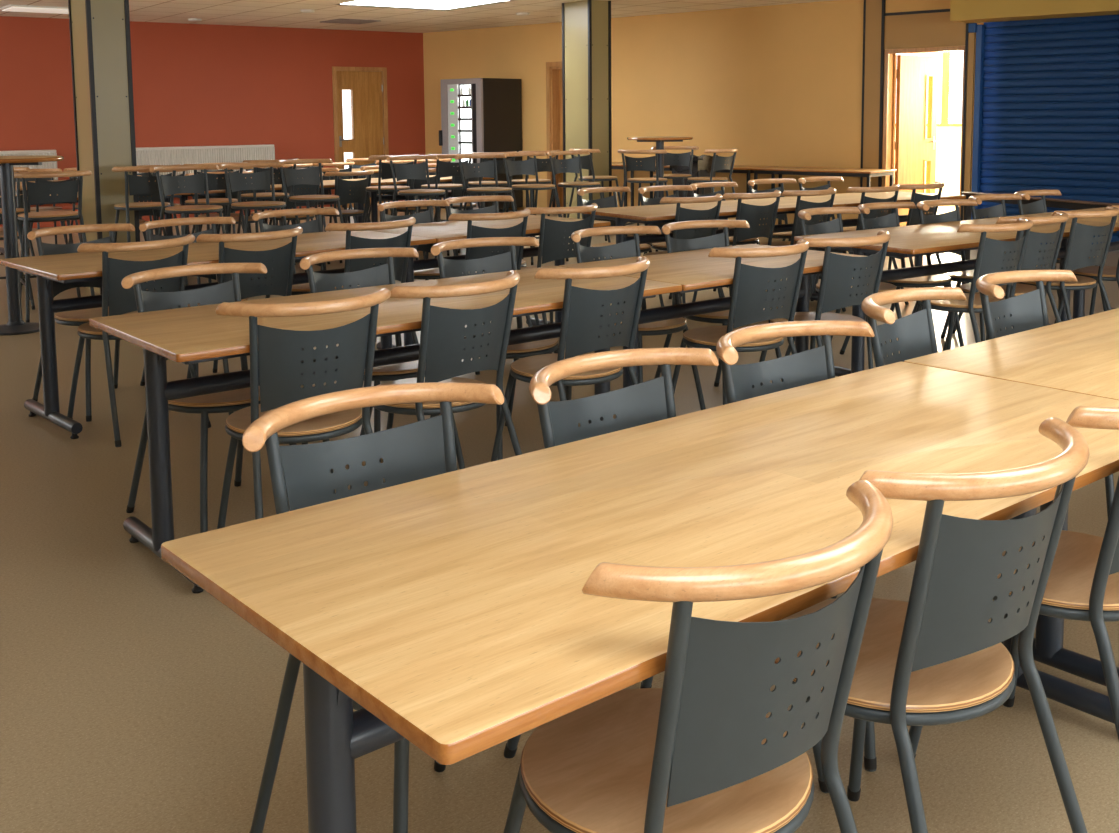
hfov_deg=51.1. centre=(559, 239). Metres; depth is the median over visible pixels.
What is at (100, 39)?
pillar
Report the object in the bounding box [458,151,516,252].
bar stool
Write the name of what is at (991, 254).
dining chair
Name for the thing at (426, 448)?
dining chair
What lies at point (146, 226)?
dining chair
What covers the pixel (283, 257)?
dining chair
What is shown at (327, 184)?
dining table
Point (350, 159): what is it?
dining chair
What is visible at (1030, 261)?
dining chair
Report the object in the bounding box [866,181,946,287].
dining chair
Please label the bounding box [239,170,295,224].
dining chair
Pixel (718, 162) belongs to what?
chair
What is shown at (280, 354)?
dining chair
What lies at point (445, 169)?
dining chair
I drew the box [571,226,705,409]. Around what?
dining chair
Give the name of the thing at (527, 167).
dining chair
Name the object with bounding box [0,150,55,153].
grille
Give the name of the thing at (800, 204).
dining chair
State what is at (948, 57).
window
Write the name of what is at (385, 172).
dining chair
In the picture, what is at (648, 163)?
chair
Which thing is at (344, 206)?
dining table
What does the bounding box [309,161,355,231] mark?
dining chair
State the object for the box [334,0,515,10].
ceiling light
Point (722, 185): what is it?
dining chair
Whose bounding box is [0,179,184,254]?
dining table
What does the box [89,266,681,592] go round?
dining table
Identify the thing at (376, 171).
dining table
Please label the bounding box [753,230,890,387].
dining chair
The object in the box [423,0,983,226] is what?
wall
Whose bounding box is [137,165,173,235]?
dining chair
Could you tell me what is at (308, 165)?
dining chair
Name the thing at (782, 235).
dining chair
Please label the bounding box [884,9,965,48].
panel
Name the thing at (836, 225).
dining chair
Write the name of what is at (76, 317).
dining chair
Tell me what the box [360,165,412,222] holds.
dining chair
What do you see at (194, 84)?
wall
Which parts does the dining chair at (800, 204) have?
seat, leg, rail, backrest, leg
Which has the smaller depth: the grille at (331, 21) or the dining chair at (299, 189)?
the dining chair at (299, 189)
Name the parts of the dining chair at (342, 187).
leg, rail, seat, backrest, leg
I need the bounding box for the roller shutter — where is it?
[968,15,1118,243]
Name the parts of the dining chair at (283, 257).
leg, leg, rail, backrest, leg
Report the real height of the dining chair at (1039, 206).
0.862 m
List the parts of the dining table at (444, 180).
leg, support rail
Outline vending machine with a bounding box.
[439,78,522,210]
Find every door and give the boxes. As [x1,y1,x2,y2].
[332,66,388,207]
[546,61,562,206]
[881,46,964,225]
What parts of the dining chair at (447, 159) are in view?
rail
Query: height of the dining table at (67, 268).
0.735 m
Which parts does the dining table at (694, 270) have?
leg, support rail, leg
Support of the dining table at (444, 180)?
on the floor
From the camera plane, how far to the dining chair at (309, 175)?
9.86 m
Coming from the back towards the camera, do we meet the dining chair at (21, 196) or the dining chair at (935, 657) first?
the dining chair at (21, 196)
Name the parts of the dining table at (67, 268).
cross arm, leg, support rail, leg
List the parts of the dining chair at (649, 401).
leg, backrest, rail, leg, leg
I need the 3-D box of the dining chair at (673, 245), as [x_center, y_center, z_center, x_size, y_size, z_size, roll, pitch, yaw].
[0.765,0.355,5.567,0.535,0.862,0.560,-4,7,-33]
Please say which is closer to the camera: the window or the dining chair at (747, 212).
the dining chair at (747, 212)
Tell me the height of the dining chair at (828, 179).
0.862 m
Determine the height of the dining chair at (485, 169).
1.025 m
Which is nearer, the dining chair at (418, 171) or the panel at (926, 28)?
the dining chair at (418, 171)
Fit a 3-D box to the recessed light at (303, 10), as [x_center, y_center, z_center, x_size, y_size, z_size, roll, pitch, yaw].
[-3.018,-2.740,14.013,0.170,0.028,0.170,-5,8,-36]
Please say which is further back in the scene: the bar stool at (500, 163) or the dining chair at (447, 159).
the dining chair at (447, 159)
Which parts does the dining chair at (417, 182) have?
leg, seat, backrest, leg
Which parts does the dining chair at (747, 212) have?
leg, leg, rail, backrest, leg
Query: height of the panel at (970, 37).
2.300 m
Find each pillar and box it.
[68,0,139,294]
[562,0,611,218]
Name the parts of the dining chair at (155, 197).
backrest, leg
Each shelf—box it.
[458,94,470,96]
[458,106,470,108]
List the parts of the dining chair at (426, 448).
leg, backrest, rail, leg, leg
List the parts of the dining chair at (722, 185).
backrest, rail, leg, seat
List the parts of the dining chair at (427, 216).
leg, backrest, rail, seat, leg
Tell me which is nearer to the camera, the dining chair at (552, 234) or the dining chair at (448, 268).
the dining chair at (448, 268)
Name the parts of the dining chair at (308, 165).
rail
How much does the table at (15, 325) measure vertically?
1.135 m
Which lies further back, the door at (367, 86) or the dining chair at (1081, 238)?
the door at (367, 86)
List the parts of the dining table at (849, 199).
leg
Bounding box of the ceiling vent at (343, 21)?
[320,19,380,23]
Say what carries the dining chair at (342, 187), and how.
on the floor
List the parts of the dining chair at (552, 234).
seat, leg, leg, rail, backrest, leg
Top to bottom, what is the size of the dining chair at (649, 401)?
0.862 m
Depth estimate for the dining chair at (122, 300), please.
5.02 m
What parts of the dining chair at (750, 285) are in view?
leg, seat, leg, rail, backrest, leg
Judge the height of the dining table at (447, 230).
0.735 m
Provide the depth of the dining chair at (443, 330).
3.72 m
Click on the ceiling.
(263, 13)
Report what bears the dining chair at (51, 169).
on the floor
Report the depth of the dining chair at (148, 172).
12.19 m
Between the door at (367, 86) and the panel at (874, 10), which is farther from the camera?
the door at (367, 86)
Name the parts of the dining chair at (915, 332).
leg, backrest, rail, leg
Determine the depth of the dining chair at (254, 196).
9.93 m
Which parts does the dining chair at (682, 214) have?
seat, leg, rail, backrest, leg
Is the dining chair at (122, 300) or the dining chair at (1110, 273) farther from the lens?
the dining chair at (1110, 273)
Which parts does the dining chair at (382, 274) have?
leg, backrest, rail, leg, leg, seat, leg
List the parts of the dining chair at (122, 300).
leg, seat, leg, rail, backrest, leg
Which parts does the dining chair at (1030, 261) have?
leg, seat, leg, rail, backrest, leg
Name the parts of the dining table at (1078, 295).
leg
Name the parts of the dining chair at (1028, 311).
leg, backrest, rail, leg, leg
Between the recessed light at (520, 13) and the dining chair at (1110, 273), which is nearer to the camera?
the dining chair at (1110, 273)
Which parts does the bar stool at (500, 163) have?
leg, leg, seat, rail, backrest, leg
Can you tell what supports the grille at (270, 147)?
attached to the radiator at (229, 153)
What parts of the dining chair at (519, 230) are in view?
leg, rail, backrest, leg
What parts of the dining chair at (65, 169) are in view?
rail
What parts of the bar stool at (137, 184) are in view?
leg, leg, seat, rail, backrest, leg, leg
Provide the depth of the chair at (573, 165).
11.44 m
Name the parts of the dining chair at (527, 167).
leg, backrest, rail, leg, seat, leg, leg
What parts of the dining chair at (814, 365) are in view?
leg, backrest, rail, leg, leg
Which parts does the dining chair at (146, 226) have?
leg, backrest, rail, leg, leg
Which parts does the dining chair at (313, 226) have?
leg, backrest, rail, seat, leg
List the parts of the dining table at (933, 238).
leg, cross arm, support rail, leg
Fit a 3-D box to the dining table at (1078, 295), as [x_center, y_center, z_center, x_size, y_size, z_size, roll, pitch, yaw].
[3.466,0.211,7.248,1.000,0.735,0.769,-5,7,-35]
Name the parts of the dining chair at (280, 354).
leg, leg, seat, rail, backrest, leg, leg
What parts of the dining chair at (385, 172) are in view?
leg, leg, seat, rail, backrest, leg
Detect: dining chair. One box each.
[0,185,34,284]
[16,168,65,254]
[27,223,137,421]
[29,177,80,250]
[63,167,77,243]
[67,234,210,446]
[121,263,296,532]
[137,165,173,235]
[137,175,145,240]
[138,170,189,233]
[138,180,165,240]
[139,217,247,385]
[185,172,243,233]
[187,226,303,414]
[201,162,248,232]
[216,177,265,232]
[216,288,390,528]
[217,167,267,233]
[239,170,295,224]
[242,382,503,832]
[246,168,293,224]
[252,208,342,350]
[267,163,312,224]
[269,172,329,263]
[287,166,334,224]
[296,168,345,223]
[300,248,464,469]
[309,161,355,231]
[324,170,373,262]
[325,217,424,376]
[345,158,390,222]
[349,270,521,489]
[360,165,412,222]
[367,160,414,222]
[375,200,475,341]
[393,168,440,219]
[408,158,451,213]
[412,163,441,221]
[430,237,565,459]
[434,170,482,221]
[445,195,539,325]
[448,208,531,374]
[491,256,649,461]
[504,348,828,792]
[504,480,892,832]
[521,203,597,353]
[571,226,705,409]
[577,187,663,306]
[638,185,720,303]
[643,193,733,332]
[654,220,782,404]
[672,239,808,392]
[680,182,767,296]
[692,190,780,301]
[716,320,876,771]
[748,178,821,281]
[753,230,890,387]
[760,187,845,311]
[775,417,1089,832]
[784,207,901,368]
[798,176,855,278]
[810,184,908,304]
[831,287,965,598]
[840,202,963,354]
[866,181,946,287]
[909,406,1118,757]
[912,199,984,341]
[915,218,1032,349]
[943,211,1068,350]
[952,194,1058,333]
[976,270,1114,517]
[1000,206,1118,330]
[1015,190,1106,315]
[1054,205,1118,323]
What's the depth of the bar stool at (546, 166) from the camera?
11.75 m
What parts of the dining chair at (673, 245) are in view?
leg, backrest, rail, leg, leg, seat, leg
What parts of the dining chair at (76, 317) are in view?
leg, backrest, rail, leg, seat, leg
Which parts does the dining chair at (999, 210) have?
leg, backrest, rail, leg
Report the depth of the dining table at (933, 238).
6.08 m
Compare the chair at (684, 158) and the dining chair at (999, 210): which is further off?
the chair at (684, 158)
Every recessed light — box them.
[0,4,68,13]
[188,18,201,20]
[300,9,314,12]
[516,12,529,15]
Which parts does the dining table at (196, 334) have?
leg, support rail, leg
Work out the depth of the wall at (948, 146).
17.87 m
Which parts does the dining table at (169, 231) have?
support rail, leg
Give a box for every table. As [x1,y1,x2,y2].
[0,156,63,335]
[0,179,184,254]
[0,193,190,235]
[0,230,435,438]
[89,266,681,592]
[161,362,1118,832]
[181,179,385,233]
[194,171,357,232]
[339,168,445,222]
[352,175,493,221]
[370,215,610,349]
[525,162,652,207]
[559,244,865,423]
[583,198,844,312]
[627,136,692,245]
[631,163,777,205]
[751,166,895,224]
[780,191,965,293]
[794,216,1118,376]
[904,308,1118,685]
[960,192,1118,284]
[1018,207,1118,324]
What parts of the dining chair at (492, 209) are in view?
leg, backrest, rail, leg, leg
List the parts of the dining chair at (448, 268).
leg, backrest, rail, leg, seat, leg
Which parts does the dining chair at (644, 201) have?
leg, seat, backrest, rail, leg, leg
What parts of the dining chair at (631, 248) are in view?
leg, backrest, rail, leg, leg, seat, leg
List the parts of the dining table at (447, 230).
leg, support rail, leg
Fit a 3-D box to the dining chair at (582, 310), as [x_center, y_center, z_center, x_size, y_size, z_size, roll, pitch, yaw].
[0.057,0.497,4.301,0.535,0.862,0.560,-6,8,-41]
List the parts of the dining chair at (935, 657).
leg, seat, leg, rail, backrest, leg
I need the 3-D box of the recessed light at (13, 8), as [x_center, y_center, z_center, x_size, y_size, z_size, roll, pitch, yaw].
[-5.811,-2.672,13.610,1.200,0.030,0.600,-5,8,-37]
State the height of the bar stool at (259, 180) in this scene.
1.025 m
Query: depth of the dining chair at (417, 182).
11.67 m
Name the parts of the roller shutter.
guide rail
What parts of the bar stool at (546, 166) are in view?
leg, leg, seat, leg, rail, backrest, leg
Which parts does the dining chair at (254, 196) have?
leg, leg, seat, rail, backrest, leg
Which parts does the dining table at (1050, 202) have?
leg, leg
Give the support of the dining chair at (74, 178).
on the floor
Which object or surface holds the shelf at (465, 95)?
attached to the vending machine
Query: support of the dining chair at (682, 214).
on the floor
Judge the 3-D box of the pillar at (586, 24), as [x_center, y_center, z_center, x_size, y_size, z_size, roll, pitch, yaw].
[0.315,-1.391,13.450,0.310,2.650,0.520,-5,8,-36]
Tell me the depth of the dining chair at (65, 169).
12.51 m
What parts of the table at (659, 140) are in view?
support arm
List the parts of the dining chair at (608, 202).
leg, backrest, rail, leg, seat, leg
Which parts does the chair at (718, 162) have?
seat, leg, rail, backrest, leg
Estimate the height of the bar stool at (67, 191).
1.025 m
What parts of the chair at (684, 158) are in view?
seat, rail, backrest, leg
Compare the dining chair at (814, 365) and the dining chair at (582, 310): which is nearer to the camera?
the dining chair at (814, 365)
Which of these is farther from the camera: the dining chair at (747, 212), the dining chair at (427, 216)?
the dining chair at (747, 212)
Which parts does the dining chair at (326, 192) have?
backrest, rail, leg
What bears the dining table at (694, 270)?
on the floor
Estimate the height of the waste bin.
0.911 m
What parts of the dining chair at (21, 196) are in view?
backrest, leg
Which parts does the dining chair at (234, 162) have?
backrest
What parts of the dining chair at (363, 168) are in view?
leg, rail, backrest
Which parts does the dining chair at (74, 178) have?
leg, seat, backrest, leg, leg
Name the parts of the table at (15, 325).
support arm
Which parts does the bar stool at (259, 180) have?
leg, leg, backrest, rail, seat, leg, leg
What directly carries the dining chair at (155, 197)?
on the floor
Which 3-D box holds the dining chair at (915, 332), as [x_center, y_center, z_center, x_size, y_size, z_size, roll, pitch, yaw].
[1.116,0.597,3.289,0.560,0.862,0.535,5,8,40]
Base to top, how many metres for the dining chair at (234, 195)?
0.862 m
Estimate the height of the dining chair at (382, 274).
0.862 m
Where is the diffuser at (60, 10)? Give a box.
[2,7,68,13]
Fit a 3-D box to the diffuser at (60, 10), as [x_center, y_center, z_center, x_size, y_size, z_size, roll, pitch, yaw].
[-5.810,-2.662,13.611,1.140,0.010,0.540,-5,8,-37]
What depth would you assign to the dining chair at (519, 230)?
6.33 m
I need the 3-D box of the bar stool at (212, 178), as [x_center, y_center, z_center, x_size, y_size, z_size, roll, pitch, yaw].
[-2.788,-0.112,9.426,0.535,1.025,0.586,-5,7,-34]
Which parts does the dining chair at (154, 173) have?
backrest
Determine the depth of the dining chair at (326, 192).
11.98 m
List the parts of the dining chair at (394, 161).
rail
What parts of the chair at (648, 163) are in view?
leg, leg, backrest, rail, seat, leg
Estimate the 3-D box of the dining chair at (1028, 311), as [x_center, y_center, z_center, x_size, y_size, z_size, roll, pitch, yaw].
[1.572,0.553,3.656,0.535,0.862,0.560,-6,8,-42]
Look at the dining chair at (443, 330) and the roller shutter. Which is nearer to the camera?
the dining chair at (443, 330)
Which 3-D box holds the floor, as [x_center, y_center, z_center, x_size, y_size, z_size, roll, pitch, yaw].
[1.366,0.433,9.732,22.500,0.200,24.000,-5,8,-36]
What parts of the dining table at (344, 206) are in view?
leg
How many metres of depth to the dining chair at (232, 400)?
4.06 m
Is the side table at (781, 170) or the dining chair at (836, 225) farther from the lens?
the side table at (781, 170)
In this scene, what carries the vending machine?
on the floor
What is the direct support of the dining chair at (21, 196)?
on the floor
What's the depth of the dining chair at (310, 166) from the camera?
14.16 m
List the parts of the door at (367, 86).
handle, vision frame, vision frame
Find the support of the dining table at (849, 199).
on the floor
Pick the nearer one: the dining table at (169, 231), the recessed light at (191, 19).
the dining table at (169, 231)
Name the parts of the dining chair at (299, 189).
seat, backrest, leg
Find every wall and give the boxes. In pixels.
[0,16,425,227]
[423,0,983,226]
[894,126,960,194]
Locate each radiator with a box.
[0,150,57,194]
[136,144,274,175]
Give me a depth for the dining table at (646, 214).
7.91 m
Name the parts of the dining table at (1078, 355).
leg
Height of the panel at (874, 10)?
2.650 m
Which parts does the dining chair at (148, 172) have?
leg, rail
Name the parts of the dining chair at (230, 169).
leg, rail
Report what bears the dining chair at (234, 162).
on the floor
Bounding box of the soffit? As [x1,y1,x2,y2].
[950,0,1118,22]
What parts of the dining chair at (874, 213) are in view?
leg, leg, rail, backrest, leg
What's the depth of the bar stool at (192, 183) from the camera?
8.81 m
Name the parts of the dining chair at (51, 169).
backrest, rail, seat, leg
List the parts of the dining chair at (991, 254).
leg, leg, seat, leg, rail, backrest, leg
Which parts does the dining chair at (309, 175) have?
leg, backrest, rail, leg, seat, leg, leg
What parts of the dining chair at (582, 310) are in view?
leg, leg, seat, leg, rail, backrest, leg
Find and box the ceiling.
[0,0,832,32]
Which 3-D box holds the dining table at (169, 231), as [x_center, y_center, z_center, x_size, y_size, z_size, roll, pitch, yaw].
[-4.228,-0.017,9.994,1.955,0.735,0.769,-5,8,-39]
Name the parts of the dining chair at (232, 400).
leg, backrest, rail, leg, seat, leg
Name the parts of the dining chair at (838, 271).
leg, leg, seat, leg, rail, backrest, leg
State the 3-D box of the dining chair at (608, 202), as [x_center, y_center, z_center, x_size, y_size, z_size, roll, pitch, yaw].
[0.401,0.069,8.262,0.560,0.862,0.535,5,9,44]
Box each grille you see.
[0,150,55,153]
[136,144,273,150]
[330,20,373,23]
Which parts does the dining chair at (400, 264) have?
leg, rail, backrest, leg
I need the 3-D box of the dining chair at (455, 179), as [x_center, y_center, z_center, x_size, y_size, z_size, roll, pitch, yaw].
[-1.046,-0.340,12.186,0.535,0.862,0.560,-6,8,-40]
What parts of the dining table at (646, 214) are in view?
cross arm, leg, support rail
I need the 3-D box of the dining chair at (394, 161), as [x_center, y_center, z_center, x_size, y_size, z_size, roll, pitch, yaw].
[-2.024,-0.536,14.092,0.535,0.862,0.560,-5,8,-39]
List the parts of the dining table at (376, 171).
leg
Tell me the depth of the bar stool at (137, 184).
8.86 m
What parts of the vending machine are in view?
pull handle, button panel, frame, lit panel, lit panel, lit panel, lit panel, lit panel, lit panel, window post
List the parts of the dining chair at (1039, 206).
leg, backrest, rail, leg, leg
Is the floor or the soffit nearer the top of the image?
the soffit
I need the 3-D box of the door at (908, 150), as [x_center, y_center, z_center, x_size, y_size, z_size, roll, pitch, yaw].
[4.320,-1.105,13.197,0.940,2.065,1.031,5,8,42]
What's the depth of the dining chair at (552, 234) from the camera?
6.70 m
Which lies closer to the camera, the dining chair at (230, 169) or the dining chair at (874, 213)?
the dining chair at (874, 213)
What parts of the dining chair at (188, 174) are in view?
rail, backrest, seat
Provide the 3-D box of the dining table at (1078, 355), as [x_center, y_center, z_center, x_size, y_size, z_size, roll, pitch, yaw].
[1.895,0.635,3.425,1.965,0.735,0.769,-6,8,-40]
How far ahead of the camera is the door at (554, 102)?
16.48 m
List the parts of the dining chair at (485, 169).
leg, backrest, rail, seat, leg, leg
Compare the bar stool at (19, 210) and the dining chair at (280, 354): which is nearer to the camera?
the dining chair at (280, 354)
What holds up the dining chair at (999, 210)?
on the floor
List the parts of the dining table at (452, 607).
leg, leg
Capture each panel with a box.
[860,0,885,186]
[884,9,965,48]
[961,23,974,220]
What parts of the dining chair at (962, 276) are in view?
leg, backrest, rail, leg, seat, leg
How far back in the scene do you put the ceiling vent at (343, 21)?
15.65 m
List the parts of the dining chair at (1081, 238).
seat, leg, rail, backrest, leg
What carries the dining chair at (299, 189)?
on the floor
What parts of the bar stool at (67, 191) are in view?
leg, leg, seat, backrest, rail, leg, leg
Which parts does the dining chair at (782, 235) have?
backrest, rail, leg, seat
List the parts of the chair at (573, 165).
leg, backrest, rail, leg, seat, leg, leg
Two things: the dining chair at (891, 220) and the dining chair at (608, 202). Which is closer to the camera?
the dining chair at (891, 220)
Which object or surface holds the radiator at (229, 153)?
attached to the wall at (194, 84)
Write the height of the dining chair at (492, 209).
0.862 m
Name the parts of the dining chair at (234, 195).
leg, seat, backrest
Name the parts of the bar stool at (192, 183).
leg, backrest, leg, rail, seat, leg, leg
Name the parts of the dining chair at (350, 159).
backrest, rail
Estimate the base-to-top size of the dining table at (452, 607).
0.735 m
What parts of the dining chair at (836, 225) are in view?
leg, backrest, rail, leg, seat, leg, leg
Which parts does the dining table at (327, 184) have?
leg, support rail, leg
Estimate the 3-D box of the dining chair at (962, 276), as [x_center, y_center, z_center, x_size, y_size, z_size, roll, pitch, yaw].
[2.339,0.212,6.770,0.535,0.862,0.560,-5,8,-38]
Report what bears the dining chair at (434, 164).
on the floor
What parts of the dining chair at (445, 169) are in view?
leg, seat, leg, rail, backrest, leg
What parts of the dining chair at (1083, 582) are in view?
leg, leg, seat, rail, leg, backrest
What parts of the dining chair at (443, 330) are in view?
leg, leg, seat, rail, backrest, leg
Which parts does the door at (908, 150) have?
vision frame, vision frame, handle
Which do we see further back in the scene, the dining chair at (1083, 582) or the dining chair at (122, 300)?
the dining chair at (122, 300)
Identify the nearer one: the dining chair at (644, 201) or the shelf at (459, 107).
the dining chair at (644, 201)
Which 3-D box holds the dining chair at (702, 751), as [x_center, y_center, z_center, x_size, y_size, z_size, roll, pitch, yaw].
[0.181,0.781,1.650,0.535,0.862,0.560,-5,8,-38]
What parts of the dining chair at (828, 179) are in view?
backrest, rail, leg, seat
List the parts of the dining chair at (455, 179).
leg, seat, backrest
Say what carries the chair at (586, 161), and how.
on the floor
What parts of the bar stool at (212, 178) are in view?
leg, leg, seat, rail, backrest, leg, leg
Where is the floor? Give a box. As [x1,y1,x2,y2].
[0,206,1118,832]
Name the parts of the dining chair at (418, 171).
leg, backrest, rail, seat, leg, leg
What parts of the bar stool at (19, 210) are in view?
seat, rail, leg, leg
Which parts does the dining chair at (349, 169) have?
rail, backrest, leg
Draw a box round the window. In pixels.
[895,52,961,125]
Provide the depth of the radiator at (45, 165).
14.74 m
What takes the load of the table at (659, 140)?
on the floor
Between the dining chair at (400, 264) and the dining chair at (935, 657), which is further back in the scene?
the dining chair at (400, 264)
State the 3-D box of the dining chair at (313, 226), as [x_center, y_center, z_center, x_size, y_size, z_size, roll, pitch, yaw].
[-1.401,0.273,6.514,0.535,0.862,0.560,-6,8,-41]
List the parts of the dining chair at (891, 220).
leg, backrest, rail, leg, seat, leg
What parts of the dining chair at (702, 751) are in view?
leg, seat, leg, rail, backrest, leg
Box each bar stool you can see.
[0,167,34,309]
[14,170,94,321]
[112,164,187,287]
[149,165,225,288]
[184,162,247,283]
[218,162,295,273]
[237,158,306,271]
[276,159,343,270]
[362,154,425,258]
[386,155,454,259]
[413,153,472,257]
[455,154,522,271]
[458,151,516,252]
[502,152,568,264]
[506,150,564,247]
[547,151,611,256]
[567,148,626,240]
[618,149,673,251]
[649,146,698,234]
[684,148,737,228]
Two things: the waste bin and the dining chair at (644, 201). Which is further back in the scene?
the waste bin
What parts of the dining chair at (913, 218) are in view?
leg, leg, rail, backrest, leg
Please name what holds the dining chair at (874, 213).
on the floor
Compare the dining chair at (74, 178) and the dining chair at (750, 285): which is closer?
the dining chair at (750, 285)
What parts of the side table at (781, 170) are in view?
leg, leg, leg, leg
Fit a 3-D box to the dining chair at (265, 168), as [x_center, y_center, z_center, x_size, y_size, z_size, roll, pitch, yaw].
[-3.416,-0.485,13.736,0.535,0.862,0.560,-5,8,-38]
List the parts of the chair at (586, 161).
leg, backrest, rail, leg, seat, leg, leg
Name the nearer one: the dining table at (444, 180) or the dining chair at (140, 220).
the dining chair at (140, 220)

